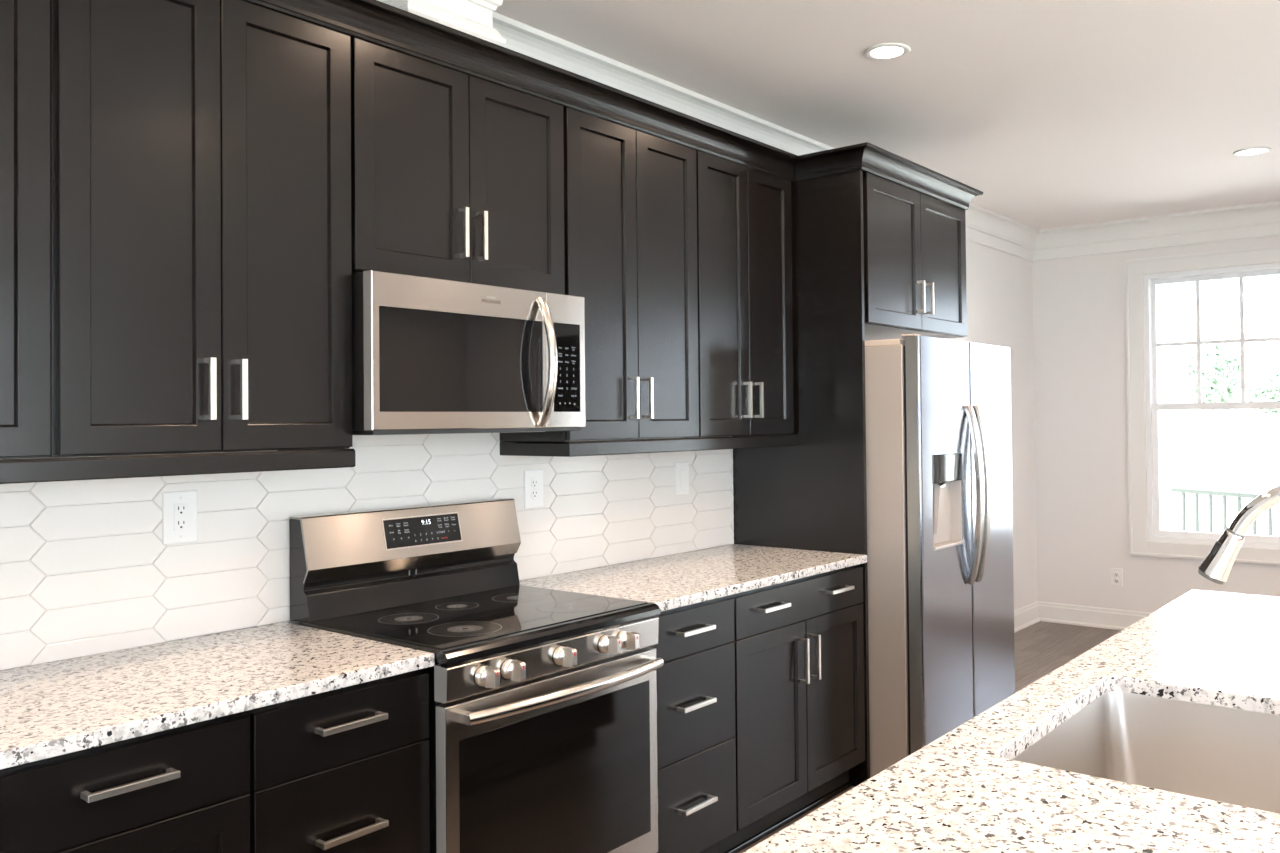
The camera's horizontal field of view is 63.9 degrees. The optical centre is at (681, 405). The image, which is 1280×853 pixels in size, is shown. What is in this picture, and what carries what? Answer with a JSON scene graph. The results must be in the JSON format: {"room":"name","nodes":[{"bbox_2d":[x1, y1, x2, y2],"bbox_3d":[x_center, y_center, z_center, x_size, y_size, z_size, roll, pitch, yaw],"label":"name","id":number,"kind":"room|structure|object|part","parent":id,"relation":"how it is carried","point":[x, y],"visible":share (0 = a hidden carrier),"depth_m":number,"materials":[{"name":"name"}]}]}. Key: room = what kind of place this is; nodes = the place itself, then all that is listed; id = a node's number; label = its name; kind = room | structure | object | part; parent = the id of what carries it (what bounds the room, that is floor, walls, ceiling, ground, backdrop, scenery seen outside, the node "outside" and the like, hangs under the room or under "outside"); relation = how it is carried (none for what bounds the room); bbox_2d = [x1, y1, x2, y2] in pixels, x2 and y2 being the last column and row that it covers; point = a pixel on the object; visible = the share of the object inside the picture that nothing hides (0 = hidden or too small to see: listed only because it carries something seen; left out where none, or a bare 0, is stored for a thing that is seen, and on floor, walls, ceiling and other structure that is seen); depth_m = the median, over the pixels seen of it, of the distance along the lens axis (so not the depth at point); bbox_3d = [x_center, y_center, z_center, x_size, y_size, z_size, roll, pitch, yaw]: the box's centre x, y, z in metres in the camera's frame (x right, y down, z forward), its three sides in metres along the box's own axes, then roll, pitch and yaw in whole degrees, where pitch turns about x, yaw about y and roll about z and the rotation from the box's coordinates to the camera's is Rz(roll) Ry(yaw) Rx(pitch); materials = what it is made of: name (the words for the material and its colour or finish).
{"room":"kitchen","nodes":[
{"label":"kitchen","id":0,"kind":"room"},
{"bbox_2d":[284,240,1036,623],"bbox_3d":[-0.456,0.122,3.680,0.150,2.761,9.690,-1,-1,38],"label":"wall","id":1,"kind":"structure","parent":0,"point":[999,285],"depth_m":7.04,"materials":[{"name":"white paint"}]},
{"bbox_2d":[0,0,50,458],"bbox_3d":[-1.570,-0.426,1.865,0.350,1.061,0.676,-1,-1,38],"label":"upper cabinet","id":2,"kind":"object","parent":1,"relation":"attached to","point":[25,25],"visible":1,"depth_m":2.00,"materials":[{"name":"black paint"}]},
{"bbox_2d":[51,0,352,457],"bbox_3d":[-1.148,-0.423,2.398,0.350,1.061,0.682,-1,-1,38],"label":"upper cabinet","id":3,"kind":"object","parent":1,"relation":"attached to","point":[201,234],"visible":0.98,"depth_m":2.27,"materials":[{"name":"black paint"}]},
{"bbox_3d":[-1.148,-0.422,2.185,0.019,1.045,0.333,-1,-1,38],"label":"door","id":4,"kind":"part","parent":3,"relation":"part of","materials":[{"name":"black paint"}]},
{"bbox_2d":[0,448,355,483],"bbox_3d":[-1.626,0.128,1.805,0.320,0.046,2.200,-1,-1,38],"label":"rail","id":5,"kind":"object","parent":3,"relation":"attached to","point":[31,470],"visible":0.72,"depth_m":2.20,"materials":[{"name":"black paint"}]},
{"bbox_3d":[-1.043,-0.037,2.266,0.034,0.137,0.012,-1,-1,38],"label":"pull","id":6,"kind":"part","parent":3,"relation":"part of","materials":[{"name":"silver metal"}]},
{"bbox_3d":[-0.997,-0.037,2.323,0.034,0.137,0.012,-1,-1,38],"label":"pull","id":7,"kind":"part","parent":3,"relation":"part of","materials":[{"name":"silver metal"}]},
{"bbox_3d":[-0.939,-0.420,2.449,0.019,1.045,0.334,-1,-1,38],"label":"door","id":8,"kind":"part","parent":3,"relation":"part of","materials":[{"name":"black paint"}]},
{"bbox_2d":[0,433,733,669],"bbox_3d":[-1.141,0.318,2.680,0.012,0.526,4.374,-1,-1,38],"label":"tile backsplash","id":9,"kind":"structure","parent":1,"relation":"attached to","point":[86,568],"depth_m":2.69,"materials":[{"name":"white tile"}]},
{"bbox_2d":[162,490,197,544],"bbox_3d":[-1.241,0.276,2.538,0.008,0.128,0.086,-1,-1,38],"label":"outlet","id":10,"kind":"object","parent":9,"relation":"attached to","point":[179,508],"visible":1,"depth_m":2.54,"materials":[{"name":"white plastic"}]},
{"bbox_2d":[174,503,187,530],"bbox_3d":[-1.240,0.276,2.538,0.003,0.068,0.033,-1,-1,38],"label":"receptacle","id":11,"kind":"object","parent":10,"relation":"attached to","point":[180,509],"depth_m":2.54,"materials":[{"name":"grey plastic"}]},
{"bbox_2d":[524,469,542,508],"bbox_3d":[-0.500,0.282,3.473,0.008,0.128,0.086,-1,-1,38],"label":"outlet","id":12,"kind":"object","parent":9,"relation":"attached to","point":[533,479],"visible":1,"depth_m":3.47,"materials":[{"name":"white plastic"}]},
{"bbox_2d":[531,478,537,499],"bbox_3d":[-0.498,0.282,3.472,0.003,0.073,0.033,-1,-1,38],"label":"receptacle","id":13,"kind":"object","parent":12,"relation":"attached to","point":[534,481],"depth_m":3.47,"materials":[{"name":"grey plastic"}]},
{"bbox_2d":[675,462,688,494],"bbox_3d":[0.004,0.291,4.106,0.008,0.128,0.086,-1,-1,38],"label":"light switch","id":14,"kind":"object","parent":9,"relation":"attached to","point":[681,468],"visible":1,"depth_m":4.10,"materials":[{"name":"white plastic"}]},
{"bbox_2d":[350,36,564,294],"bbox_3d":[-0.707,-0.642,2.969,0.363,0.614,0.756,-1,-1,38],"label":"upper cabinet","id":15,"kind":"object","parent":1,"relation":"attached to","point":[456,175],"visible":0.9,"depth_m":2.83,"materials":[{"name":"black paint"}]},
{"bbox_3d":[-0.716,-0.642,2.736,0.019,0.598,0.368,-1,-1,38],"label":"door","id":16,"kind":"part","parent":15,"relation":"part of","materials":[{"name":"black paint"}]},
{"bbox_2d":[378,0,505,45],"bbox_3d":[-0.702,-1.109,2.933,0.270,0.316,0.417,-1,-1,38],"label":"chase","id":17,"kind":"object","parent":15,"relation":"on","point":[472,17],"visible":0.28,"depth_m":2.90,"materials":[{"name":"white paint"}]},
{"bbox_3d":[-0.703,-1.212,2.935,0.270,0.111,0.417,-1,-1,38],"label":"crown trim","id":18,"kind":"part","parent":17,"relation":"part of","materials":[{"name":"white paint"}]},
{"bbox_3d":[-0.602,-0.478,2.833,0.034,0.137,0.012,-1,-1,38],"label":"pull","id":19,"kind":"part","parent":15,"relation":"part of","materials":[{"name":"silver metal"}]},
{"bbox_2d":[352,270,584,434],"bbox_3d":[-0.654,-0.126,2.924,0.457,0.410,0.757,-1,-1,38],"label":"microwave","id":20,"kind":"object","parent":15,"relation":"attached to","point":[430,355],"visible":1,"depth_m":2.75,"materials":[{"name":"silver metal"}]},
{"bbox_3d":[-0.582,-0.116,2.766,0.006,0.265,0.560,-1,-1,38],"label":"door glass","id":21,"kind":"part","parent":20,"relation":"part of","materials":[{"name":"black glass"}]},
{"bbox_3d":[-0.387,-0.127,2.951,0.072,0.376,0.030,-1,-1,38],"label":"handle","id":22,"kind":"part","parent":20,"relation":"part of","materials":[{"name":"silver metal"}]},
{"bbox_3d":[-0.357,-0.134,3.067,0.035,0.396,0.162,-1,-1,38],"label":"control panel","id":23,"kind":"part","parent":20,"relation":"part of","materials":[{"name":"silver metal"}]},
{"bbox_3d":[-0.560,-0.478,2.885,0.034,0.137,0.012,-1,-1,38],"label":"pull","id":24,"kind":"part","parent":15,"relation":"part of","materials":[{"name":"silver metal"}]},
{"bbox_3d":[-0.485,-0.640,3.027,0.019,0.598,0.371,-1,-1,38],"label":"door","id":25,"kind":"part","parent":15,"relation":"part of","materials":[{"name":"black paint"}]},
{"bbox_2d":[500,106,698,441],"bbox_3d":[-0.257,-0.415,3.521,0.350,1.061,0.668,-1,-1,38],"label":"upper cabinet","id":26,"kind":"object","parent":1,"relation":"attached to","point":[630,194],"visible":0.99,"depth_m":3.41,"materials":[{"name":"black paint"}]},
{"bbox_3d":[-0.256,-0.414,3.310,0.019,1.045,0.326,-1,-1,38],"label":"door","id":27,"kind":"part","parent":26,"relation":"part of","materials":[{"name":"black paint"}]},
{"bbox_3d":[-0.155,-0.026,3.384,0.034,0.137,0.012,-1,-1,38],"label":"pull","id":28,"kind":"part","parent":26,"relation":"part of","materials":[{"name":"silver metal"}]},
{"bbox_2d":[500,435,796,456],"bbox_3d":[-0.061,0.141,3.777,0.320,0.046,1.318,-1,-1,38],"label":"rail","id":29,"kind":"object","parent":26,"relation":"attached to","point":[605,447],"visible":1,"depth_m":3.41,"materials":[{"name":"black paint"}]},
{"bbox_3d":[-0.110,-0.025,3.441,0.034,0.137,0.012,-1,-1,38],"label":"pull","id":30,"kind":"part","parent":26,"relation":"part of","materials":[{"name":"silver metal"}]},
{"bbox_3d":[-0.051,-0.413,3.569,0.019,1.045,0.330,-1,-1,38],"label":"door","id":31,"kind":"part","parent":26,"relation":"part of","materials":[{"name":"black paint"}]},
{"bbox_2d":[696,150,793,436],"bbox_3d":[0.153,-0.412,4.037,0.350,1.061,0.648,-1,-1,38],"label":"upper cabinet","id":32,"kind":"object","parent":1,"relation":"attached to","point":[744,236],"visible":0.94,"depth_m":3.91,"materials":[{"name":"black paint"}]},
{"bbox_3d":[0.154,-0.411,3.827,0.019,1.045,0.312,-1,-1,38],"label":"door","id":33,"kind":"part","parent":32,"relation":"part of","materials":[{"name":"black paint"}]},
{"bbox_3d":[0.253,-0.022,3.899,0.034,0.137,0.012,-1,-1,38],"label":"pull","id":34,"kind":"part","parent":32,"relation":"part of","materials":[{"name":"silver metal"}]},
{"bbox_3d":[0.300,-0.022,3.958,0.034,0.137,0.012,-1,-1,38],"label":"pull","id":35,"kind":"part","parent":32,"relation":"part of","materials":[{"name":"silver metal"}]},
{"bbox_3d":[0.350,-0.409,4.074,0.019,1.045,0.312,-1,-1,38],"label":"door","id":36,"kind":"part","parent":32,"relation":"part of","materials":[{"name":"black paint"}]},
{"bbox_2d":[492,12,1279,261],"bbox_3d":[2.332,-1.215,1.476,7.000,0.206,9.390,-1,-1,38],"label":"trim","id":37,"kind":"structure","parent":1,"relation":"attached to","point":[984,227],"depth_m":6.42,"materials":[{"name":"white paint"}]},
{"bbox_2d":[863,170,966,340],"bbox_3d":[0.794,-0.630,4.612,0.673,0.622,0.999,-1,-1,38],"label":"upper cabinet","id":38,"kind":"object","parent":1,"relation":"attached to","point":[915,241],"visible":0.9,"depth_m":4.38,"materials":[{"name":"black paint"}]},
{"bbox_2d":[244,0,982,209],"bbox_3d":[-0.508,-0.972,2.942,0.682,0.085,5.358,-1,-1,38],"label":"crown molding","id":39,"kind":"structure","parent":38,"relation":"attached to","point":[374,21],"depth_m":3.21,"materials":[{"name":"black paint"}]},
{"bbox_3d":[0.880,-0.626,4.248,0.019,0.594,0.480,-1,-1,38],"label":"door","id":40,"kind":"part","parent":38,"relation":"part of","materials":[{"name":"black paint"}]},
{"bbox_3d":[1.027,-0.467,4.387,0.034,0.137,0.012,-1,-1,38],"label":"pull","id":41,"kind":"part","parent":38,"relation":"part of","materials":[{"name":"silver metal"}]},
{"bbox_3d":[1.081,-0.467,4.455,0.034,0.137,0.012,-1,-1,38],"label":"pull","id":42,"kind":"part","parent":38,"relation":"part of","materials":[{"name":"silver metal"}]},
{"bbox_3d":[1.181,-0.623,4.627,0.019,0.594,0.482,-1,-1,38],"label":"door","id":43,"kind":"part","parent":38,"relation":"part of","materials":[{"name":"black paint"}]},
{"bbox_2d":[1014,601,1039,632],"bbox_3d":[1.715,1.451,6.237,0.028,0.135,2.670,-1,-1,38],"label":"baseboard","id":44,"kind":"structure","parent":1,"relation":"attached to","point":[1028,615],"depth_m":7.08,"materials":[{"name":"white paint"}]},
{"bbox_2d":[493,0,1279,229],"bbox_3d":[2.330,-1.418,1.479,7.300,0.200,9.690,-1,-1,38],"label":"ceiling","id":45,"kind":"structure","parent":0,"point":[1062,113],"depth_m":4.00,"materials":[{"name":"white paint"}]},
{"bbox_2d":[864,43,910,60],"bbox_3d":[0.737,-1.267,3.671,0.166,0.006,0.166,-1,-1,38],"label":"recessed light","id":46,"kind":"object","parent":45,"relation":"in","point":[884,51],"visible":1,"depth_m":3.66,"materials":[{"name":"white paint"}]},
{"bbox_2d":[1233,147,1270,155],"bbox_3d":[2.848,-1.267,5.112,0.166,0.006,0.166,-1,-1,38],"label":"recessed light","id":47,"kind":"object","parent":45,"relation":"in","point":[1252,151],"visible":1,"depth_m":5.10,"materials":[{"name":"white paint"}]},
{"bbox_2d":[738,621,1121,852],"bbox_3d":[2.358,1.503,1.437,7.300,0.120,9.690,-1,-1,38],"label":"floor","id":48,"kind":"structure","parent":0,"point":[1042,647],"depth_m":6.42,"materials":[{"name":"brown wood"}]},
{"bbox_2d":[0,711,249,852],"bbox_3d":[-1.228,1.044,2.025,0.665,0.883,0.474,-1,-1,38],"label":"base cabinet","id":49,"kind":"object","parent":48,"relation":"on","point":[183,789],"visible":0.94,"depth_m":1.86,"materials":[{"name":"black paint"}]},
{"bbox_3d":[-0.984,0.678,1.834,0.034,0.012,0.158,-1,-1,38],"label":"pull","id":50,"kind":"part","parent":49,"relation":"part of","materials":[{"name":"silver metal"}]},
{"bbox_3d":[-1.001,1.067,1.845,0.019,0.600,0.466,-1,-1,38],"label":"door","id":51,"kind":"part","parent":49,"relation":"part of","materials":[{"name":"black paint"}]},
{"bbox_2d":[247,668,429,852],"bbox_3d":[-0.945,1.047,2.381,0.665,0.883,0.434,-1,-1,38],"label":"base cabinet","id":52,"kind":"object","parent":48,"relation":"on","point":[346,769],"visible":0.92,"depth_m":2.19,"materials":[{"name":"black paint"}]},
{"bbox_3d":[-0.722,0.691,2.207,0.019,0.150,0.426,-1,-1,38],"label":"drawer","id":53,"kind":"part","parent":52,"relation":"part of","materials":[{"name":"black paint"}]},
{"bbox_3d":[-0.720,0.920,2.204,0.019,0.300,0.426,-1,-1,38],"label":"drawer","id":54,"kind":"part","parent":52,"relation":"part of","materials":[{"name":"black paint"}]},
{"bbox_3d":[-0.703,0.678,2.188,0.034,0.012,0.158,-1,-1,38],"label":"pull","id":55,"kind":"part","parent":52,"relation":"part of","materials":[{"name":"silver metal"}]},
{"bbox_3d":[-0.701,0.911,2.185,0.034,0.012,0.158,-1,-1,38],"label":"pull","id":56,"kind":"part","parent":52,"relation":"part of","materials":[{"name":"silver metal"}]},
{"bbox_2d":[289,498,663,852],"bbox_3d":[-0.531,0.892,2.820,0.740,1.196,0.761,-1,-1,38],"label":"range","id":57,"kind":"object","parent":48,"relation":"on","point":[542,738],"visible":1,"depth_m":2.73,"materials":[{"name":"silver metal"}]},
{"bbox_3d":[-0.758,0.367,3.011,0.020,0.080,0.266,-1,-1,38],"label":"display panel","id":58,"kind":"part","parent":57,"relation":"part of","materials":[{"name":"black glass"}]},
{"bbox_3d":[-0.498,0.721,2.369,0.039,0.024,0.024,-1,-1,38],"label":"handle post","id":59,"kind":"part","parent":57,"relation":"part of","materials":[{"name":"silver metal"}]},
{"bbox_2d":[299,585,659,667],"bbox_3d":[-0.538,0.587,2.827,0.615,0.039,0.761,-1,-1,38],"label":"cooktop","id":60,"kind":"object","parent":57,"relation":"in","point":[480,626],"depth_m":2.72,"materials":[{"name":"black glass"}]},
{"bbox_3d":[-0.462,0.638,2.416,0.020,0.047,0.047,-1,-1,38],"label":"knob","id":61,"kind":"part","parent":57,"relation":"part of","materials":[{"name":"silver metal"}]},
{"bbox_3d":[-0.412,0.639,2.479,0.020,0.047,0.047,-1,-1,38],"label":"knob","id":62,"kind":"part","parent":57,"relation":"part of","materials":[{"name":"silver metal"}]},
{"bbox_3d":[-0.318,0.643,2.652,0.046,0.082,0.757,-1,-1,38],"label":"knob panel","id":63,"kind":"part","parent":57,"relation":"part of","materials":[{"name":"silver metal"}]},
{"bbox_3d":[-0.317,0.984,2.649,0.036,0.580,0.757,-1,-1,38],"label":"oven door","id":64,"kind":"part","parent":57,"relation":"part of","materials":[{"name":"silver metal"}]},
{"bbox_3d":[-0.303,0.640,2.616,0.020,0.047,0.047,-1,-1,38],"label":"knob","id":65,"kind":"part","parent":57,"relation":"part of","materials":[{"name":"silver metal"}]},
{"bbox_3d":[-0.264,0.722,2.610,0.055,0.030,0.695,-1,-1,38],"label":"handle","id":66,"kind":"part","parent":57,"relation":"part of","materials":[{"name":"silver metal"}]},
{"bbox_3d":[-0.199,0.640,2.748,0.020,0.047,0.047,-1,-1,38],"label":"knob","id":67,"kind":"part","parent":57,"relation":"part of","materials":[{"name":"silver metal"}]},
{"bbox_3d":[-0.154,0.641,2.804,0.020,0.047,0.047,-1,-1,38],"label":"knob","id":68,"kind":"part","parent":57,"relation":"part of","materials":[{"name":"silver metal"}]},
{"bbox_3d":[-0.082,0.725,2.894,0.039,0.024,0.024,-1,-1,38],"label":"handle post","id":69,"kind":"part","parent":57,"relation":"part of","materials":[{"name":"silver metal"}]},
{"bbox_2d":[650,595,736,852],"bbox_3d":[-0.195,1.053,3.326,0.665,0.883,0.448,-1,-1,38],"label":"base cabinet","id":70,"kind":"object","parent":48,"relation":"on","point":[696,740],"visible":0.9,"depth_m":3.15,"materials":[{"name":"black paint"}]},
{"bbox_3d":[0.028,0.692,3.152,0.019,0.140,0.440,-1,-1,38],"label":"drawer","id":71,"kind":"part","parent":70,"relation":"part of","materials":[{"name":"black paint"}]},
{"bbox_3d":[0.045,0.687,3.131,0.034,0.012,0.158,-1,-1,38],"label":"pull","id":72,"kind":"part","parent":70,"relation":"part of","materials":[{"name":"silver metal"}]},
{"bbox_3d":[0.033,1.224,3.145,0.019,0.304,0.440,-1,-1,38],"label":"drawer","id":73,"kind":"part","parent":70,"relation":"part of","materials":[{"name":"black paint"}]},
{"bbox_3d":[0.030,0.917,3.149,0.019,0.304,0.440,-1,-1,38],"label":"drawer","id":74,"kind":"part","parent":70,"relation":"part of","materials":[{"name":"black paint"}]},
{"bbox_3d":[0.047,0.913,3.128,0.034,0.012,0.158,-1,-1,38],"label":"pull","id":75,"kind":"part","parent":70,"relation":"part of","materials":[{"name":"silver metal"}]},
{"bbox_3d":[0.050,1.218,3.124,0.034,0.012,0.158,-1,-1,38],"label":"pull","id":76,"kind":"part","parent":70,"relation":"part of","materials":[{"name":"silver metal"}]},
{"bbox_2d":[724,781,851,852],"bbox_3d":[0.258,1.483,3.517,0.014,0.020,1.316,-1,-1,38],"label":"trim","id":77,"kind":"structure","parent":48,"relation":"on","point":[786,820],"depth_m":3.66,"materials":[{"name":"black paint"}]},
{"bbox_2d":[718,565,864,852],"bbox_3d":[0.214,1.056,3.841,0.665,0.883,0.865,-1,-1,38],"label":"base cabinet","id":78,"kind":"object","parent":48,"relation":"on","point":[800,700],"visible":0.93,"depth_m":3.61,"materials":[{"name":"black paint"}]},
{"bbox_2d":[519,544,866,611],"bbox_3d":[0.062,0.598,3.678,0.647,0.030,1.316,-1,-1,38],"label":"countertop","id":79,"kind":"structure","parent":78,"relation":"on","point":[678,580],"depth_m":3.55,"materials":[{"name":"white stone"}]},
{"bbox_3d":[0.306,1.073,3.493,0.019,0.612,0.428,-1,-1,38],"label":"door","id":80,"kind":"part","parent":78,"relation":"part of","materials":[{"name":"black paint"}]},
{"bbox_3d":[0.315,0.684,3.472,0.034,0.012,0.158,-1,-1,38],"label":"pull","id":81,"kind":"part","parent":78,"relation":"part of","materials":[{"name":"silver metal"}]},
{"bbox_3d":[0.436,0.695,3.666,0.019,0.140,0.856,-1,-1,38],"label":"drawer","id":82,"kind":"part","parent":78,"relation":"part of","materials":[{"name":"black paint"}]},
{"bbox_3d":[0.435,0.901,3.617,0.034,0.158,0.012,-1,-1,38],"label":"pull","id":83,"kind":"part","parent":78,"relation":"part of","materials":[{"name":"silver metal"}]},
{"bbox_3d":[0.483,0.901,3.678,0.034,0.158,0.012,-1,-1,38],"label":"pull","id":84,"kind":"part","parent":78,"relation":"part of","materials":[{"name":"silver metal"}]},
{"bbox_3d":[0.573,1.075,3.829,0.019,0.612,0.426,-1,-1,38],"label":"door","id":85,"kind":"part","parent":78,"relation":"part of","materials":[{"name":"black paint"}]},
{"bbox_3d":[0.592,0.686,3.821,0.034,0.012,0.158,-1,-1,38],"label":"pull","id":86,"kind":"part","parent":78,"relation":"part of","materials":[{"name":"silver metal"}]},
{"bbox_2d":[733,170,869,786],"bbox_3d":[0.471,0.279,4.210,0.636,2.444,0.020,-1,-1,38],"label":"end panel","id":87,"kind":"object","parent":48,"relation":"on","point":[811,494],"visible":0.34,"depth_m":4.12,"materials":[{"name":"black paint"}]},
{"bbox_2d":[865,334,1014,777],"bbox_3d":[0.918,0.615,4.486,0.865,1.770,0.943,-1,-1,38],"label":"refrigerator","id":88,"kind":"object","parent":48,"relation":"on","point":[939,441],"visible":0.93,"depth_m":4.02,"materials":[{"name":"silver metal"}]},
{"bbox_3d":[1.037,0.581,4.091,0.059,1.695,0.470,-1,-1,38],"label":"freezer door","id":89,"kind":"part","parent":88,"relation":"part of","materials":[{"name":"silver metal"}]},
{"bbox_3d":[1.039,0.314,4.094,0.032,0.022,0.032,-1,-1,38],"label":"spout","id":90,"kind":"part","parent":88,"relation":"part of","materials":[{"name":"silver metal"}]},
{"bbox_3d":[1.207,0.366,4.218,0.072,0.739,0.037,-1,-1,38],"label":"handle","id":91,"kind":"part","parent":88,"relation":"part of","materials":[{"name":"silver metal"}]},
{"bbox_3d":[1.252,0.366,4.275,0.072,0.739,0.037,-1,-1,38],"label":"handle","id":92,"kind":"part","parent":88,"relation":"part of","materials":[{"name":"silver metal"}]},
{"bbox_3d":[1.332,0.584,4.462,0.059,1.695,0.466,-1,-1,38],"label":"fridge door","id":93,"kind":"part","parent":88,"relation":"part of","materials":[{"name":"silver metal"}]},
{"bbox_3d":[1.178,1.015,1.664,1.154,0.883,2.713,-1,-1,38],"label":"cabinet","id":94,"kind":"object","parent":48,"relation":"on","visible":0},
{"bbox_2d":[743,589,1279,852],"bbox_3d":[1.174,0.558,1.671,1.214,0.030,2.773,-1,-1,38],"label":"countertop","id":95,"kind":"structure","parent":94,"relation":"on","point":[964,791],"depth_m":1.49,"materials":[{"name":"stone"}]},
{"bbox_2d":[1012,691,1279,813],"bbox_3d":[0.863,0.686,1.712,0.466,0.217,0.635,-1,-1,38],"label":"sink","id":96,"kind":"object","parent":95,"relation":"in","point":[1211,752],"visible":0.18,"depth_m":1.99,"materials":[{"name":"silver metal"}]},
{"bbox_2d":[1198,485,1279,583],"bbox_3d":[1.020,0.330,1.634,0.348,0.429,0.087,-1,-1,38],"label":"faucet","id":97,"kind":"object","parent":95,"relation":"on","point":[1216,567],"visible":1,"depth_m":1.69,"materials":[{"name":"silver metal"}]},
{"bbox_3d":[-1.667,1.041,1.472,0.665,0.883,0.935,-1,-1,38],"label":"base cabinet","id":98,"kind":"object","parent":48,"relation":"on","visible":0},
{"bbox_2d":[0,622,434,769],"bbox_3d":[-1.535,0.585,1.665,0.647,0.030,2.296,-1,-1,38],"label":"countertop","id":99,"kind":"structure","parent":98,"relation":"on","point":[61,707],"depth_m":2.13,"materials":[{"name":"white stone"}]},
{"bbox_2d":[1032,236,1279,612],"bbox_3d":[5.309,0.087,5.195,7.000,2.761,0.150,-1,-1,38],"label":"wall","id":100,"kind":"structure","parent":0,"point":[1079,310],"depth_m":7.07,"materials":[{"name":"white paint"}]},
{"bbox_2d":[1038,601,1150,629],"bbox_3d":[3.802,1.431,6.268,3.260,0.135,0.028,-1,-1,38],"label":"baseboard","id":101,"kind":"structure","parent":100,"relation":"attached to","point":[1098,617],"depth_m":7.06,"materials":[{"name":"white paint"}]},
{"bbox_2d":[1111,568,1122,586],"bbox_3d":[2.955,1.164,6.954,0.076,0.120,0.009,-1,-1,38],"label":"outlet","id":102,"kind":"object","parent":100,"relation":"attached to","point":[1116,573],"visible":1,"depth_m":6.95,"materials":[{"name":"white plastic"}]},
{"bbox_2d":[1114,572,1118,582],"bbox_3d":[2.953,1.164,6.952,0.033,0.073,0.002,-1,-1,38],"label":"receptacle","id":103,"kind":"object","parent":102,"relation":"attached to","point":[1116,574],"depth_m":6.95,"materials":[{"name":"grey plastic"}]},
{"bbox_2d":[1125,245,1279,564],"bbox_3d":[3.782,-0.005,6.294,1.977,1.980,0.026,-1,-1,38],"label":"trim","id":104,"kind":"structure","parent":100,"relation":"attached to","point":[1139,544],"depth_m":6.84,"materials":[{"name":"white paint"}]},
{"bbox_2d":[1144,263,1279,548],"bbox_3d":[3.490,0.006,6.629,0.880,1.780,0.125,-1,-1,38],"label":"window","id":105,"kind":"structure","parent":100,"relation":"in","point":[1151,281],"depth_m":6.75,"materials":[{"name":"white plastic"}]},
{"bbox_3d":[3.500,-0.415,6.653,0.820,0.877,0.030,-1,-1,38],"label":"sash","id":106,"kind":"part","parent":105,"relation":"part of","materials":[{"name":"white plastic"}]},
{"bbox_3d":[3.486,0.422,6.613,0.820,0.887,0.030,-1,-1,38],"label":"sash","id":107,"kind":"part","parent":105,"relation":"part of","materials":[{"name":"clear glass"}]},
{"label":"outside","id":108,"kind":"structure","parent":0,"visible":0},
{"bbox_2d":[1159,432,1279,535],"bbox_3d":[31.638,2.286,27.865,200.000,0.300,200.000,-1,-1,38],"label":"ground","id":109,"kind":"structure","parent":108,"point":[1243,462],"depth_m":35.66,"materials":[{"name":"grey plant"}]},
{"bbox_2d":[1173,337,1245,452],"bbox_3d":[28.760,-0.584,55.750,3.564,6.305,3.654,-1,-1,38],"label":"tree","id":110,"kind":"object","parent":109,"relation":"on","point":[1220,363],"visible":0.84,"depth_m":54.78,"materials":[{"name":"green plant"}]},
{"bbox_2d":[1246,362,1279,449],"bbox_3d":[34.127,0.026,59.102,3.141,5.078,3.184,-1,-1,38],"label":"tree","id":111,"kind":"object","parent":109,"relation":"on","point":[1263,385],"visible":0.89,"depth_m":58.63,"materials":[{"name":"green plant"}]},
{"bbox_3d":[5.513,1.613,6.376,5.200,0.140,1.950,-1,-1,38],"label":"deck","id":112,"kind":"object","parent":109,"relation":"on","visible":0},
{"bbox_2d":[1171,488,1272,535],"bbox_3d":[4.329,1.094,7.379,0.050,0.950,2.008,0,-1,-19],"label":"deck railing","id":113,"kind":"object","parent":112,"relation":"on","point":[1210,493],"visible":0.31,"depth_m":7.96,"materials":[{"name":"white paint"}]},
{"bbox_3d":[4.316,0.667,7.409,0.030,0.035,1.958,0,-1,-19],"label":"rail","id":114,"kind":"part","parent":113,"relation":"part of","materials":[{"name":"white paint"}]}
]}

